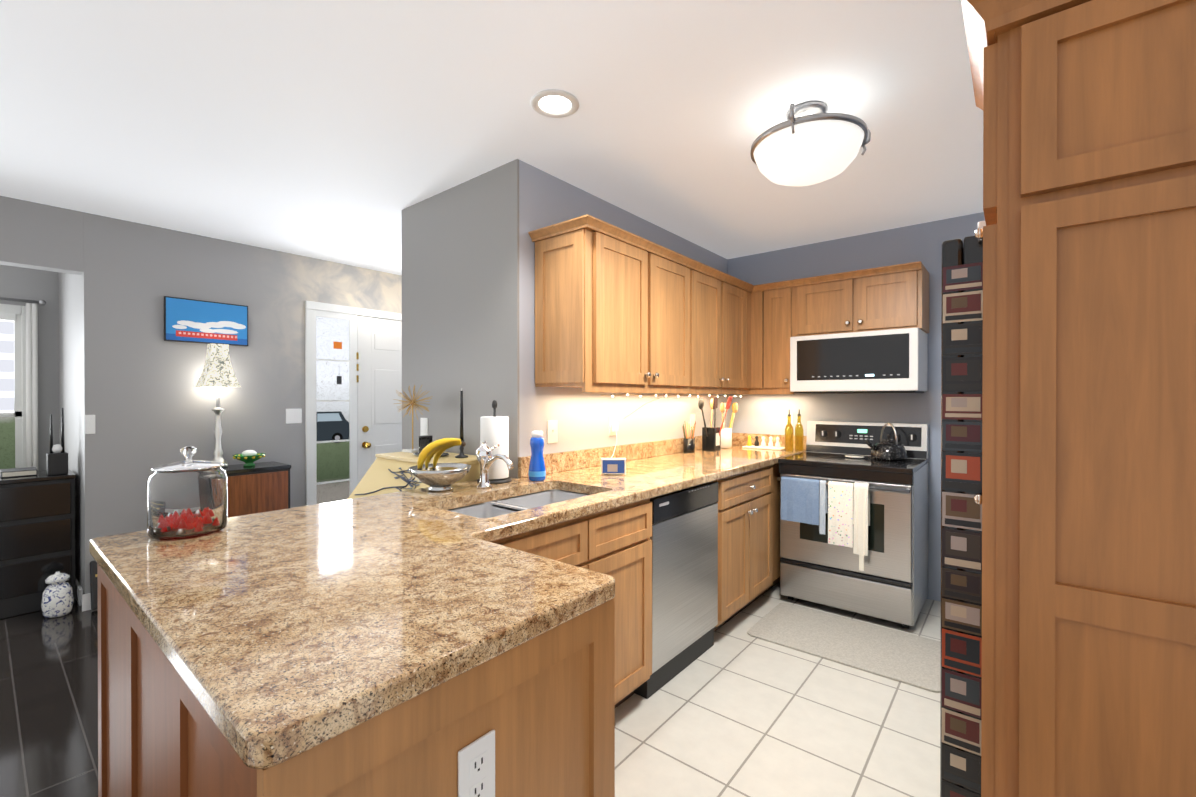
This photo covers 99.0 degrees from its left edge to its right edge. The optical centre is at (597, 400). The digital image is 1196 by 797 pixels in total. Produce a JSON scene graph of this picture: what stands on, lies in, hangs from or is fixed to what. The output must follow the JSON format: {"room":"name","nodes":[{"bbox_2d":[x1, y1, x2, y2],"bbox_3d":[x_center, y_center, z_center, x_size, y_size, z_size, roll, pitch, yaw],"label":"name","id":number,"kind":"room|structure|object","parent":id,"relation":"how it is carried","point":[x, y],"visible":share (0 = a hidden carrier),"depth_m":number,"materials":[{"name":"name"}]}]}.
{"room":"kitchen","nodes":[
{"label":"kitchen","id":0,"kind":"room"},
{"bbox_2d":[0,265,58,470],"bbox_3d":[-4.833,0.068,3.638,0.120,2.460,1.600,0,0,39],"label":"wall","id":1,"kind":"structure","parent":0,"point":[25,283],"depth_m":4.06,"materials":[{"name":"grey paint"}]},
{"bbox_2d":[0,304,25,468],"bbox_3d":[-4.790,0.163,3.556,0.050,1.790,1.190,0,0,39],"label":"living room window","id":2,"kind":"structure","parent":1,"relation":"in","point":[12,386],"depth_m":3.92,"materials":[{"name":"white"}]},
{"bbox_2d":[0,297,45,469],"bbox_3d":[-4.757,0.237,3.547,0.111,2.042,1.257,0,0,39],"label":"curtain","id":3,"kind":"object","parent":1,"relation":"attached to","point":[31,384],"visible":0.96,"depth_m":3.94,"materials":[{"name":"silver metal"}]},
{"bbox_2d":[0,600,97,796],"bbox_3d":[-1.146,1.331,2.814,6.870,0.060,5.240,0,0,39],"label":"floor","id":4,"kind":"structure","parent":0,"point":[48,707],"depth_m":2.18,"materials":[{"name":"black tile"}]},
{"bbox_2d":[0,469,75,618],"bbox_3d":[-3.615,0.886,3.264,0.442,0.823,0.355,0,0,39],"label":"dresser","id":5,"kind":"object","parent":4,"relation":"on","point":[37,530],"visible":0.85,"depth_m":3.12,"materials":[{"name":"black wood"}]},
{"bbox_2d":[0,467,37,477],"bbox_3d":[-3.667,0.456,3.230,0.202,0.036,0.150,0,0,39],"label":"book","id":6,"kind":"object","parent":5,"relation":"on","point":[19,472],"visible":1,"depth_m":3.18,"materials":[{"name":"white paper"}]},
{"bbox_2d":[46,408,67,474],"bbox_3d":[-3.481,0.261,3.284,0.120,0.424,0.090,0,0,39],"label":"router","id":7,"kind":"object","parent":5,"relation":"on","point":[57,459],"visible":1,"depth_m":3.26,"materials":[{"name":"black plastic"}]},
{"bbox_2d":[41,571,73,617],"bbox_3d":[-3.273,1.168,3.091,0.137,0.260,0.137,0,0,39],"label":"ginger jar","id":8,"kind":"object","parent":4,"relation":"on","point":[57,598],"visible":1,"depth_m":3.06,"materials":[{"name":"white ceramic"}]},
{"bbox_2d":[90,560,97,609],"bbox_3d":[-3.027,1.146,3.284,0.106,0.297,0.340,0,0,39],"label":"tote bag","id":9,"kind":"object","parent":4,"relation":"on","point":[93,586],"visible":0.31,"depth_m":3.15,"materials":[{"name":"black"}]},
{"bbox_2d":[222,461,290,516],"bbox_3d":[-2.513,0.884,3.653,0.360,0.823,0.467,0,0,39],"label":"base cabinet","id":10,"kind":"object","parent":4,"relation":"on","point":[259,487],"visible":0.25,"depth_m":3.57,"materials":[{"name":"brown wood"}]},
{"bbox_2d":[195,343,240,467],"bbox_3d":[-2.672,0.040,3.590,0.216,0.865,0.216,0,0,39],"label":"table lamp","id":11,"kind":"object","parent":10,"relation":"on","point":[217,371],"visible":0.94,"depth_m":3.56,"materials":[{"name":"white fabric"}]},
{"bbox_2d":[232,450,265,466],"bbox_3d":[-2.506,0.414,3.668,0.200,0.115,0.200,0,0,39],"label":"bowl","id":12,"kind":"object","parent":10,"relation":"on","point":[248,457],"visible":1,"depth_m":3.63,"materials":[{"name":"green ceramic"}]},
{"bbox_2d":[97,573,628,796],"bbox_3d":[-0.660,0.862,1.251,1.274,0.886,0.675,0,0,39],"label":"base cabinet","id":13,"kind":"object","parent":4,"relation":"on","point":[550,698],"depth_m":0.91,"materials":[{"name":"brown wood"}]},
{"bbox_2d":[89,445,805,784],"bbox_3d":[0.301,0.393,2.428,1.308,0.041,3.748,0,0,39],"label":"countertop","id":14,"kind":"structure","parent":13,"relation":"on","point":[283,628],"depth_m":1.07,"materials":[{"name":"beige stone"}]},
{"bbox_2d":[147,446,227,539],"bbox_3d":[-1.166,0.253,1.454,0.179,0.246,0.179,0,0,39],"label":"candy jar","id":15,"kind":"object","parent":14,"relation":"on","point":[187,497],"visible":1,"depth_m":1.39,"materials":[{"name":"clear glass"}]},
{"bbox_2d":[409,438,470,491],"bbox_3d":[-0.657,0.265,2.129,0.250,0.217,0.250,0,0,39],"label":"bowl","id":16,"kind":"object","parent":14,"relation":"on","point":[435,476],"visible":1,"depth_m":2.09,"materials":[{"name":"grey metal"}]},
{"bbox_2d":[473,441,513,488],"bbox_3d":[-0.413,0.273,2.165,0.219,0.199,0.121,0,0,39],"label":"faucet","id":17,"kind":"object","parent":14,"relation":"on","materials":[{"name":"silver metal"}]},
{"bbox_2d":[477,400,511,483],"bbox_3d":[-0.476,0.186,2.349,0.160,0.373,0.160,0,0,39],"label":"paper towel holder","id":18,"kind":"object","parent":14,"relation":"on","point":[494,429],"visible":0.81,"depth_m":2.30,"materials":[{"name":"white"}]},
{"bbox_2d":[437,485,592,516],"bbox_3d":[-0.283,0.515,1.999,0.425,0.223,0.750,0,0,39],"label":"sink","id":19,"kind":"object","parent":14,"relation":"in","point":[508,502],"depth_m":2.18,"materials":[{"name":"silver metal"}]},
{"bbox_2d":[528,431,545,480],"bbox_3d":[-0.283,0.257,2.379,0.081,0.230,0.081,0,0,39],"label":"bottle","id":20,"kind":"object","parent":14,"relation":"on","point":[537,470],"visible":1,"depth_m":2.35,"materials":[{"name":"blue plastic"}]},
{"bbox_2d":[601,458,625,474],"bbox_3d":[0.077,0.328,2.551,0.124,0.086,0.083,0,0,1],"label":"smart display","id":21,"kind":"object","parent":14,"relation":"on","point":[613,466],"visible":0.96,"depth_m":2.52,"materials":[{"name":"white plastic"}]},
{"bbox_2d":[611,423,618,457],"bbox_3d":[0.074,0.253,2.845,0.193,0.232,0.326,0,0,39],"label":"cord","id":22,"kind":"object","parent":14,"relation":"on","point":[614,427],"visible":0.77,"depth_m":3.00,"materials":[{"name":"white plastic"}]},
{"bbox_2d":[682,421,695,452],"bbox_3d":[0.640,0.258,3.581,0.093,0.218,0.096,0,0,39],"label":"pencil cup","id":23,"kind":"object","parent":14,"relation":"on","point":[689,445],"visible":0.98,"depth_m":3.56,"materials":[{"name":"silver metal"}]},
{"bbox_2d":[698,397,732,450],"bbox_3d":[0.824,0.168,3.672,0.226,0.398,0.232,0,0,39],"label":"utensil crock","id":24,"kind":"object","parent":14,"relation":"on","point":[711,438],"visible":1,"depth_m":3.67,"materials":[{"name":"black"}]},
{"bbox_2d":[720,402,737,447],"bbox_3d":[1.004,0.191,3.926,0.141,0.349,0.196,0,0,39],"label":"utensil crock","id":25,"kind":"object","parent":14,"relation":"on","point":[726,437],"visible":0.88,"depth_m":3.87,"materials":[{"name":"white ceramic"}]},
{"bbox_2d":[742,435,784,449],"bbox_3d":[1.267,0.320,3.881,0.300,0.092,0.140,0,0,39],"label":"tray","id":26,"kind":"object","parent":14,"relation":"on","point":[770,446],"visible":0.96,"depth_m":3.87,"materials":[{"name":"white ceramic"}]},
{"bbox_2d":[785,409,793,450],"bbox_3d":[1.387,0.217,3.704,0.060,0.300,0.060,0,0,39],"label":"oil bottle","id":27,"kind":"object","parent":14,"relation":"on","point":[789,438],"visible":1,"depth_m":3.68,"materials":[{"name":"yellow glass"}]},
{"bbox_2d":[795,409,803,450],"bbox_3d":[1.473,0.216,3.738,0.060,0.300,0.060,0,0,39],"label":"oil bottle","id":28,"kind":"object","parent":14,"relation":"on","point":[799,435],"visible":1,"depth_m":3.72,"materials":[{"name":"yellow glass"}]},
{"bbox_2d":[458,729,494,796],"bbox_3d":[-0.195,0.610,0.826,0.007,0.118,0.072,0,0,39],"label":"outlet","id":29,"kind":"object","parent":13,"relation":"attached to","point":[476,768],"visible":1,"depth_m":0.82,"materials":[{"name":"white plastic"}]},
{"bbox_2d":[348,452,479,498],"bbox_3d":[-0.898,0.792,2.543,0.635,1.016,0.480,0,0,39],"label":"table","id":30,"kind":"object","parent":4,"relation":"on","point":[386,473],"visible":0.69,"depth_m":2.50,"materials":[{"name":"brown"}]},
{"bbox_2d":[393,385,432,452],"bbox_3d":[-1.017,0.098,2.792,0.196,0.368,0.190,0,0,39],"label":"decor","id":31,"kind":"object","parent":30,"relation":"on","point":[414,404],"visible":0.98,"depth_m":2.79,"materials":[{"name":"gold metal"}]},
{"bbox_2d":[418,435,432,451],"bbox_3d":[-0.922,0.237,2.728,0.072,0.092,0.072,0,0,39],"label":"candle jar","id":32,"kind":"object","parent":30,"relation":"on","point":[425,441],"visible":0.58,"depth_m":2.70,"materials":[{"name":"glass"}]},
{"bbox_2d":[420,418,427,435],"bbox_3d":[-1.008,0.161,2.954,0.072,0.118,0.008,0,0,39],"label":"candle","id":33,"kind":"object","parent":32,"relation":"in","point":[423,426],"visible":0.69,"depth_m":2.95,"materials":[{"name":"white wax"}]},
{"bbox_2d":[413,452,448,456],"bbox_3d":[-0.853,0.278,2.607,0.234,0.011,0.144,0,0,39],"label":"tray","id":34,"kind":"object","parent":30,"relation":"on","point":[442,455],"visible":0.33,"depth_m":2.62,"materials":[{"name":"silver metal"}]},
{"bbox_2d":[455,388,467,457],"bbox_3d":[-0.674,0.113,2.525,0.064,0.342,0.064,0,0,39],"label":"candlestick","id":35,"kind":"object","parent":30,"relation":"on","point":[461,454],"visible":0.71,"depth_m":2.52,"materials":[{"name":"black"}]},
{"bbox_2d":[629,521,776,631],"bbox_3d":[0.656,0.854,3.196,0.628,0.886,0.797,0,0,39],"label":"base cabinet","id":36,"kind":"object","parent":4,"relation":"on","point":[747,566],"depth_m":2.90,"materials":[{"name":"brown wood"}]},
{"bbox_2d":[777,517,780,582],"bbox_3d":[1.117,0.852,3.758,0.628,0.886,0.656,0,0,39],"label":"base cabinet","id":37,"kind":"object","parent":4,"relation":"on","point":[778,518],"depth_m":3.45,"materials":[{"name":"brown wood"}]},
{"bbox_2d":[59,272,82,588],"bbox_3d":[-3.773,0.068,3.724,1.410,2.460,0.120,0,0,39],"label":"wall","id":38,"kind":"structure","parent":0,"point":[70,351],"depth_m":3.51,"materials":[{"name":"grey paint"}]},
{"bbox_2d":[75,577,82,604],"bbox_3d":[-3.804,1.248,3.666,1.379,0.100,0.016,0,0,39],"label":"baseboard","id":39,"kind":"structure","parent":38,"relation":"attached to","point":[78,589],"depth_m":3.28,"materials":[{"name":"white paint"}]},
{"bbox_2d":[0,196,401,593],"bbox_3d":[-2.572,0.067,3.980,0.120,2.460,4.999,0,0,39],"label":"wall","id":40,"kind":"structure","parent":0,"point":[147,403],"depth_m":3.44,"materials":[{"name":"grey paint"}]},
{"bbox_2d":[79,593,90,611],"bbox_3d":[-2.768,1.248,3.637,0.016,0.100,1.286,0,0,39],"label":"baseboard","id":41,"kind":"structure","parent":40,"relation":"attached to","point":[83,600],"depth_m":3.15,"materials":[{"name":"white paint"}]},
{"bbox_2d":[85,415,94,433],"bbox_3d":[-3.151,0.150,3.168,0.016,0.118,0.045,0,0,39],"label":"light switch","id":42,"kind":"object","parent":40,"relation":"attached to","point":[89,424],"visible":1,"depth_m":3.17,"materials":[{"name":"white plastic"}]},
{"bbox_2d":[164,296,247,345],"bbox_3d":[-2.768,-0.552,3.624,0.024,0.300,0.485,0,0,39],"label":"framed picture","id":43,"kind":"object","parent":40,"relation":"attached to","point":[195,321],"visible":1,"depth_m":3.60,"materials":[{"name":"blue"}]},
{"bbox_2d":[286,409,301,423],"bbox_3d":[-2.418,0.126,4.060,0.016,0.118,0.115,0,0,39],"label":"light switch","id":44,"kind":"object","parent":40,"relation":"attached to","point":[293,416],"visible":1,"depth_m":4.06,"materials":[{"name":"white plastic"}]},
{"bbox_2d":[305,301,401,505],"bbox_3d":[-1.886,0.243,4.649,0.091,2.099,1.415,0,0,39],"label":"door","id":45,"kind":"structure","parent":40,"relation":"attached to","point":[353,384],"depth_m":4.39,"materials":[{"name":"white"}]},
{"bbox_2d":[0,0,983,274],"bbox_3d":[-0.934,-1.210,3.062,6.870,0.100,4.570,0,0,39],"label":"ceiling","id":46,"kind":"structure","parent":0,"point":[346,132],"depth_m":2.03,"materials":[{"name":"white paint"}]},
{"bbox_2d":[530,89,578,117],"bbox_3d":[-0.168,-1.151,1.987,0.190,0.008,0.190,0,0,39],"label":"recessed light","id":47,"kind":"object","parent":46,"relation":"in","point":[554,103],"visible":1,"depth_m":1.98,"materials":[{"name":"white paint"}]},
{"bbox_2d":[750,101,870,185],"bbox_3d":[0.823,-1.020,2.034,0.440,0.270,0.462,0,0,39],"label":"semi-flush ceiling light","id":48,"kind":"object","parent":46,"relation":"attached to","point":[809,143],"visible":1,"depth_m":1.93,"materials":[{"name":"white glass"}]},
{"bbox_2d":[402,159,726,477],"bbox_3d":[-0.064,0.068,3.670,1.050,2.460,2.294,0,0,39],"label":"wall","id":49,"kind":"structure","parent":0,"point":[468,287],"depth_m":2.74,"materials":[{"name":"grey paint"}]},
{"bbox_2d":[547,420,557,443],"bbox_3d":[-0.231,0.162,2.627,0.016,0.118,0.072,0,0,39],"label":"light switch","id":50,"kind":"object","parent":49,"relation":"attached to","point":[552,431],"visible":1,"depth_m":2.63,"materials":[{"name":"white plastic"}]},
{"bbox_2d":[518,435,701,476],"bbox_3d":[0.351,0.319,3.329,0.022,0.100,2.292,0,0,39],"label":"backsplash","id":51,"kind":"structure","parent":49,"relation":"attached to","point":[576,459],"depth_m":2.90,"materials":[{"name":"beige stone"}]},
{"bbox_2d":[609,416,616,435],"bbox_3d":[0.090,0.150,3.023,0.007,0.118,0.072,0,0,39],"label":"outlet","id":52,"kind":"object","parent":49,"relation":"attached to","point":[612,419],"visible":0.58,"depth_m":3.01,"materials":[{"name":"white plastic"}]},
{"bbox_2d":[528,214,699,389],"bbox_3d":[0.140,-0.447,2.812,0.348,0.756,1.025,0,0,39],"label":"upper cabinet","id":53,"kind":"object","parent":49,"relation":"attached to","point":[618,310],"depth_m":2.49,"materials":[{"name":"brown wood"}]},
{"bbox_2d":[601,394,741,417],"bbox_3d":[0.437,0.038,3.158,0.285,0.145,1.650,0,0,39],"label":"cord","id":54,"kind":"object","parent":53,"relation":"hanging from","point":[666,395],"visible":1,"depth_m":2.95,"materials":[{"name":"white plastic"}]},
{"bbox_2d":[690,413,694,429],"bbox_3d":[0.702,0.157,3.763,0.016,0.118,0.072,0,0,39],"label":"outlet","id":55,"kind":"object","parent":49,"relation":"attached to","point":[692,419],"visible":0.85,"depth_m":3.76,"materials":[{"name":"white plastic"}]},
{"bbox_2d":[668,262,747,393],"bbox_3d":[0.650,-0.449,3.432,0.348,0.756,0.873,0,0,39],"label":"upper cabinet","id":56,"kind":"object","parent":49,"relation":"attached to","point":[723,298],"depth_m":3.38,"materials":[{"name":"brown wood"}]},
{"bbox_2d":[615,582,940,796],"bbox_3d":[0.892,1.335,2.026,2.720,0.060,3.870,0,0,39],"label":"floor","id":57,"kind":"structure","parent":0,"point":[736,709],"depth_m":2.04,"materials":[{"name":"white tile"}]},
{"bbox_2d":[634,481,717,698],"bbox_3d":[0.202,0.864,2.640,0.612,0.873,0.631,0,0,39],"label":"dishwasher","id":58,"kind":"object","parent":57,"relation":"on","point":[684,537],"visible":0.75,"depth_m":2.41,"materials":[{"name":"silver metal"}]},
{"bbox_2d":[747,602,940,692],"bbox_3d":[1.347,1.295,2.762,0.910,0.011,0.565,0,0,39],"label":"mat","id":59,"kind":"object","parent":57,"relation":"on","point":[906,658],"visible":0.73,"depth_m":2.71,"materials":[{"name":"beige fabric"}]},
{"bbox_2d":[777,421,927,628],"bbox_3d":[1.633,0.727,3.274,0.744,1.144,0.697,0,0,39],"label":"range","id":60,"kind":"object","parent":57,"relation":"on","point":[889,582],"visible":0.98,"depth_m":3.07,"materials":[{"name":"metal"}]},
{"bbox_2d":[781,476,819,524],"bbox_3d":[1.250,0.615,3.149,0.228,0.270,0.050,0,0,39],"label":"towel","id":61,"kind":"object","parent":60,"relation":"hanging from","point":[800,500],"visible":0.98,"depth_m":3.13,"materials":[{"name":"blue fabric"}]},
{"bbox_2d":[819,480,827,534],"bbox_3d":[1.353,0.641,3.064,0.033,0.320,0.050,0,0,39],"label":"towel","id":62,"kind":"object","parent":60,"relation":"hanging from","point":[823,501],"visible":0.98,"depth_m":3.05,"materials":[{"name":"white fabric"}]},
{"bbox_2d":[828,481,853,547],"bbox_3d":[1.430,0.666,3.001,0.135,0.370,0.050,0,0,39],"label":"towel","id":63,"kind":"object","parent":60,"relation":"hanging from","point":[840,510],"visible":0.98,"depth_m":2.98,"materials":[{"name":"white fabric"}]},
{"bbox_2d":[845,455,863,458],"bbox_3d":[1.664,0.368,3.310,0.117,0.012,0.072,0,0,39],"label":"spoon rest","id":64,"kind":"object","parent":60,"relation":"on","point":[852,456],"visible":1,"depth_m":3.30,"materials":[{"name":"white ceramic"}]},
{"bbox_2d":[853,482,869,570],"bbox_3d":[1.515,0.723,2.931,0.075,0.496,0.064,0,0,39],"label":"towel","id":65,"kind":"object","parent":60,"relation":"hanging from","point":[861,519],"visible":0.94,"depth_m":2.91,"materials":[{"name":"white fabric"}]},
{"bbox_2d":[865,422,907,460],"bbox_3d":[1.838,0.257,3.237,0.216,0.235,0.216,0,0,39],"label":"kettle","id":66,"kind":"object","parent":60,"relation":"on","point":[888,449],"visible":1,"depth_m":3.18,"materials":[{"name":"black"}]},
{"bbox_2d":[940,221,985,796],"bbox_3d":[1.531,0.411,1.524,0.760,1.788,0.910,0,0,39],"label":"shelf","id":67,"kind":"object","parent":57,"relation":"on","point":[961,509],"visible":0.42,"depth_m":1.38,"materials":[{"name":"black"}]},
{"bbox_2d":[961,0,1195,796],"bbox_3d":[1.115,0.255,0.958,0.684,2.104,0.488,0,0,39],"label":"pantry cabinet","id":68,"kind":"object","parent":57,"relation":"on","point":[1086,499],"visible":1,"depth_m":0.91,"materials":[{"name":"brown wood"}]},
{"bbox_2d":[727,212,984,601],"bbox_3d":[1.070,0.065,4.301,5.340,2.460,0.120,0,0,39],"label":"wall","id":69,"kind":"structure","parent":0,"point":[763,413],"depth_m":3.52,"materials":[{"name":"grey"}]},
{"bbox_2d":[732,433,806,448],"bbox_3d":[1.324,0.316,3.999,0.631,0.100,0.022,0,0,39],"label":"backsplash","id":70,"kind":"structure","parent":69,"relation":"attached to","point":[737,438],"depth_m":4.03,"materials":[{"name":"beige stone"}]},
{"bbox_2d":[748,280,793,393],"bbox_3d":[1.310,-0.449,3.745,0.315,0.754,0.428,0,0,39],"label":"upper cabinet","id":71,"kind":"object","parent":69,"relation":"attached to","point":[769,304],"depth_m":3.64,"materials":[{"name":"brown wood"}]},
{"bbox_2d":[783,413,792,427],"bbox_3d":[1.454,0.157,3.903,0.072,0.118,0.007,0,0,39],"label":"electrical outlet","id":72,"kind":"object","parent":69,"relation":"attached to","point":[785,417],"visible":0.56,"depth_m":3.91,"materials":[{"name":"white plastic"}]},
{"bbox_2d":[792,261,928,336],"bbox_3d":[1.752,-0.631,3.432,0.765,0.389,0.348,0,0,39],"label":"upper cabinet","id":73,"kind":"object","parent":69,"relation":"attached to","point":[894,296],"depth_m":3.26,"materials":[{"name":"brown wood"}]},
{"bbox_2d":[790,328,927,393],"bbox_3d":[1.729,-0.239,3.407,0.750,0.386,0.416,0,0,39],"label":"over-the-range microwave","id":74,"kind":"object","parent":73,"relation":"attached to","point":[886,361],"visible":1,"depth_m":3.22,"materials":[{"name":"white plastic"}]}
]}

